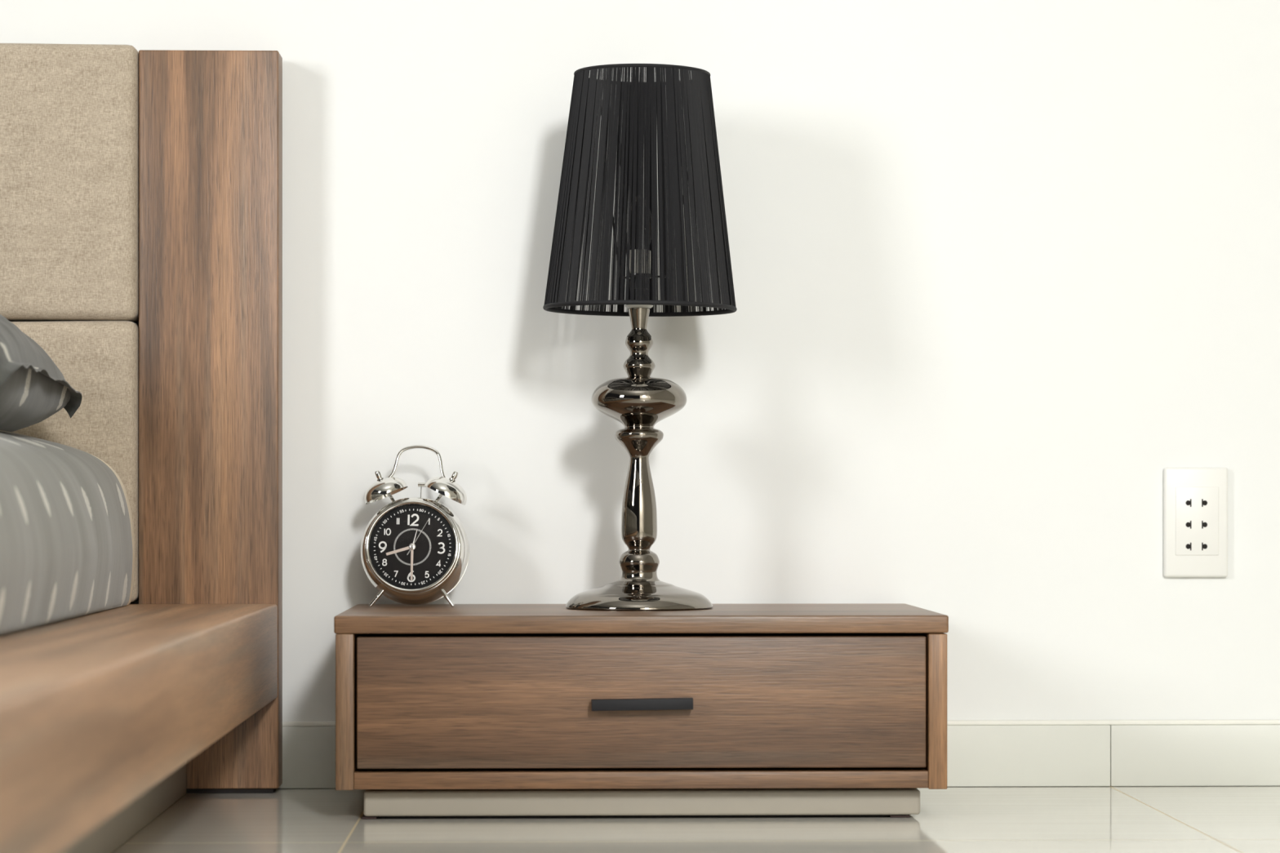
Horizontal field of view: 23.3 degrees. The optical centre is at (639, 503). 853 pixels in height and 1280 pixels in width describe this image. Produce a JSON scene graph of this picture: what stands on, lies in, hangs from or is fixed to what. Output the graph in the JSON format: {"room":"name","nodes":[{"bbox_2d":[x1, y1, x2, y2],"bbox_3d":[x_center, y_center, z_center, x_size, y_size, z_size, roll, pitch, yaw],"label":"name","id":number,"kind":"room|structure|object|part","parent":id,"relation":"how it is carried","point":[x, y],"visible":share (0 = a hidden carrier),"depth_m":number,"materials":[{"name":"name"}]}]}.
{"room":"bedroom","nodes":[
{"label":"bedroom","id":0,"kind":"room"},
{"bbox_2d":[0,0,1279,721],"bbox_3d":[-0.651,-1.016,3.427,5.700,2.850,0.120,0,0,-2],"label":"wall","id":1,"kind":"structure","parent":0,"point":[1001,268],"depth_m":3.39,"materials":[{"name":"white paint"}]},
{"bbox_2d":[278,724,1279,788],"bbox_3d":[-0.649,0.276,3.362,5.700,0.067,0.010,0,0,-2],"label":"baseboard","id":2,"kind":"structure","parent":1,"relation":"attached to","point":[1057,755],"depth_m":3.39,"materials":[{"name":"tile"}]},
{"bbox_2d":[282,720,1279,726],"bbox_3d":[-0.649,0.240,3.363,5.700,0.005,0.009,0,0,-2],"label":"trim","id":3,"kind":"structure","parent":1,"relation":"attached to","point":[949,722],"depth_m":3.39,"materials":[{"name":"white"}]},
{"bbox_2d":[1163,467,1227,577],"bbox_3d":[0.609,0.020,3.400,0.071,0.120,0.009,0,0,-2],"label":"wall socket","id":4,"kind":"object","parent":1,"relation":"attached to","point":[1195,500],"visible":1,"depth_m":3.40,"materials":[{"name":"white plastic"}]},
{"bbox_3d":[0.610,0.019,3.396,0.048,0.075,0.002,0,0,-2],"label":"insert panel","id":5,"kind":"part","parent":4,"relation":"part of","materials":[{"name":"white plastic"}]},
{"bbox_2d":[111,786,1279,852],"bbox_3d":[-0.567,0.359,0.569,5.700,0.100,5.600,0,0,-2],"label":"floor","id":6,"kind":"structure","parent":0,"point":[1049,819],"depth_m":2.97,"materials":[{"name":"beige tile"}]},
{"bbox_2d":[0,43,282,852],"bbox_3d":[-1.409,-0.091,2.253,2.107,0.800,2.158,0,0,-2],"label":"bed","id":7,"kind":"object","parent":6,"relation":"on","point":[144,186],"visible":0.81,"depth_m":3.29,"materials":[{"name":"brown wood"}]},
{"bbox_2d":[0,43,138,322],"bbox_3d":[-1.440,-0.343,3.293,1.808,0.295,0.060,0,0,-2],"label":"cushion","id":8,"kind":"object","parent":7,"relation":"on","point":[69,113],"depth_m":3.29,"materials":[{"name":"beige fabric"}]},
{"bbox_2d":[1,320,138,602],"bbox_3d":[-1.440,-0.044,3.293,1.808,0.302,0.060,0,0,-2],"label":"cushion","id":9,"kind":"object","parent":7,"relation":"on","point":[99,360],"depth_m":3.29,"materials":[{"name":"beige fabric"}]},
{"bbox_2d":[90,453,134,605],"bbox_3d":[-1.409,0.007,2.269,1.809,0.200,1.970,0,0,-2],"label":"mattress","id":10,"kind":"object","parent":7,"relation":"on","point":[106,464],"visible":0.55,"depth_m":3.27,"materials":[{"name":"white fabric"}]},
{"bbox_2d":[0,430,132,635],"bbox_3d":[-1.408,0.005,2.233,1.829,0.202,1.978,0,0,-2],"label":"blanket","id":11,"kind":"object","parent":10,"relation":"on","point":[66,540],"visible":1,"depth_m":2.78,"materials":[{"name":"grey fabric"}]},
{"bbox_2d":[0,314,81,431],"bbox_3d":[-0.903,-0.151,2.968,0.679,0.161,0.444,0,0,-2],"label":"pillow","id":12,"kind":"object","parent":11,"relation":"on","point":[33,388],"visible":1,"depth_m":2.99,"materials":[{"name":"grey fabric"}]},
{"bbox_3d":[-0.465,0.259,2.330,0.020,0.101,1.955,0,0,-2],"label":"panel","id":13,"kind":"part","parent":7,"relation":"part of","materials":[{"name":"beige wood"}]},
{"bbox_3d":[-0.449,0.157,2.271,0.185,0.101,2.075,0,0,-2],"label":"rail","id":14,"kind":"part","parent":7,"relation":"part of","materials":[{"name":"brown wood"}]},
{"bbox_3d":[-0.461,-0.090,3.335,0.149,0.788,0.052,0,0,-2],"label":"headboard post","id":15,"kind":"part","parent":7,"relation":"part of","materials":[{"name":"brown wood"}]},
{"bbox_2d":[333,603,948,819],"bbox_3d":[-0.003,0.209,3.186,0.598,0.200,0.372,0,0,-2],"label":"nightstand","id":16,"kind":"object","parent":6,"relation":"on","point":[442,710],"visible":1,"depth_m":3.02,"materials":[{"name":"brown wood"}]},
{"bbox_3d":[-0.292,0.202,3.186,0.018,0.152,0.356,0,0,-2],"label":"panel","id":17,"kind":"part","parent":16,"relation":"part of","materials":[{"name":"brown wood"}]},
{"bbox_2d":[360,444,469,607],"bbox_3d":[-0.239,0.023,3.295,0.115,0.172,0.068,0,0,3],"label":"alarm clock","id":18,"kind":"object","parent":16,"relation":"on","point":[415,551],"visible":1,"depth_m":3.28,"materials":[{"name":"silver metal"}]},
{"bbox_3d":[-0.276,0.097,3.273,0.021,0.023,0.005,0,0,-25],"label":"leg","id":19,"kind":"part","parent":18,"relation":"part of","materials":[{"name":"silver metal"}]},
{"bbox_3d":[-0.237,-0.043,3.312,0.067,0.041,0.004,0,-12,3],"label":"carrying handle","id":20,"kind":"part","parent":18,"relation":"part of","materials":[{"name":"silver metal"}]},
{"bbox_3d":[-0.204,0.097,3.269,0.020,0.023,0.005,0,0,33],"label":"leg","id":21,"kind":"part","parent":18,"relation":"part of","materials":[{"name":"silver metal"}]},
{"bbox_2d":[542,63,737,610],"bbox_3d":[0.000,-0.170,3.221,0.201,0.556,0.201,0,0,28],"label":"table lamp","id":22,"kind":"object","parent":16,"relation":"on","point":[638,401],"visible":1,"depth_m":3.16,"materials":[{"name":"black fabric"}]},
{"bbox_3d":[-0.001,-0.061,3.221,0.099,0.283,0.099,0,0,-2],"label":"stem","id":23,"kind":"part","parent":22,"relation":"part of","materials":[{"name":"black metal"}]},
{"bbox_3d":[0.000,-0.324,3.221,0.200,0.244,0.200,0,0,-2],"label":"lamp shade","id":24,"kind":"part","parent":22,"relation":"part of","materials":[{"name":"black fabric"}]},
{"bbox_2d":[629,273,650,300],"bbox_3d":[-0.001,-0.223,3.221,0.024,0.031,0.024,0,0,-2],"label":"socket","id":25,"kind":"object","parent":22,"relation":"attached to","point":[629,273],"depth_m":3.21,"materials":[{"name":"metal"}]},
{"bbox_3d":[-0.001,-0.251,3.221,0.024,0.025,0.024,0,0,-2],"label":"bulb","id":26,"kind":"part","parent":22,"relation":"part of","materials":[{"name":"grey glass"}]},
{"bbox_3d":[0.002,0.194,3.028,0.554,0.128,0.019,0,0,-2],"label":"drawer","id":27,"kind":"part","parent":16,"relation":"part of","materials":[{"name":"brown wood"}]},
{"bbox_3d":[-0.003,0.269,3.195,0.559,0.016,0.355,0,0,-2],"label":"rail","id":28,"kind":"part","parent":16,"relation":"part of","materials":[{"name":"brown wood"}]},
{"bbox_3d":[0.002,0.195,3.010,0.099,0.012,0.018,0,0,-2],"label":"handle","id":29,"kind":"part","parent":16,"relation":"part of","materials":[{"name":"black metal"}]},
{"bbox_3d":[0.285,0.203,3.203,0.018,0.152,0.356,0,0,-2],"label":"panel","id":30,"kind":"part","parent":16,"relation":"part of","materials":[{"name":"brown wood"}]}
]}

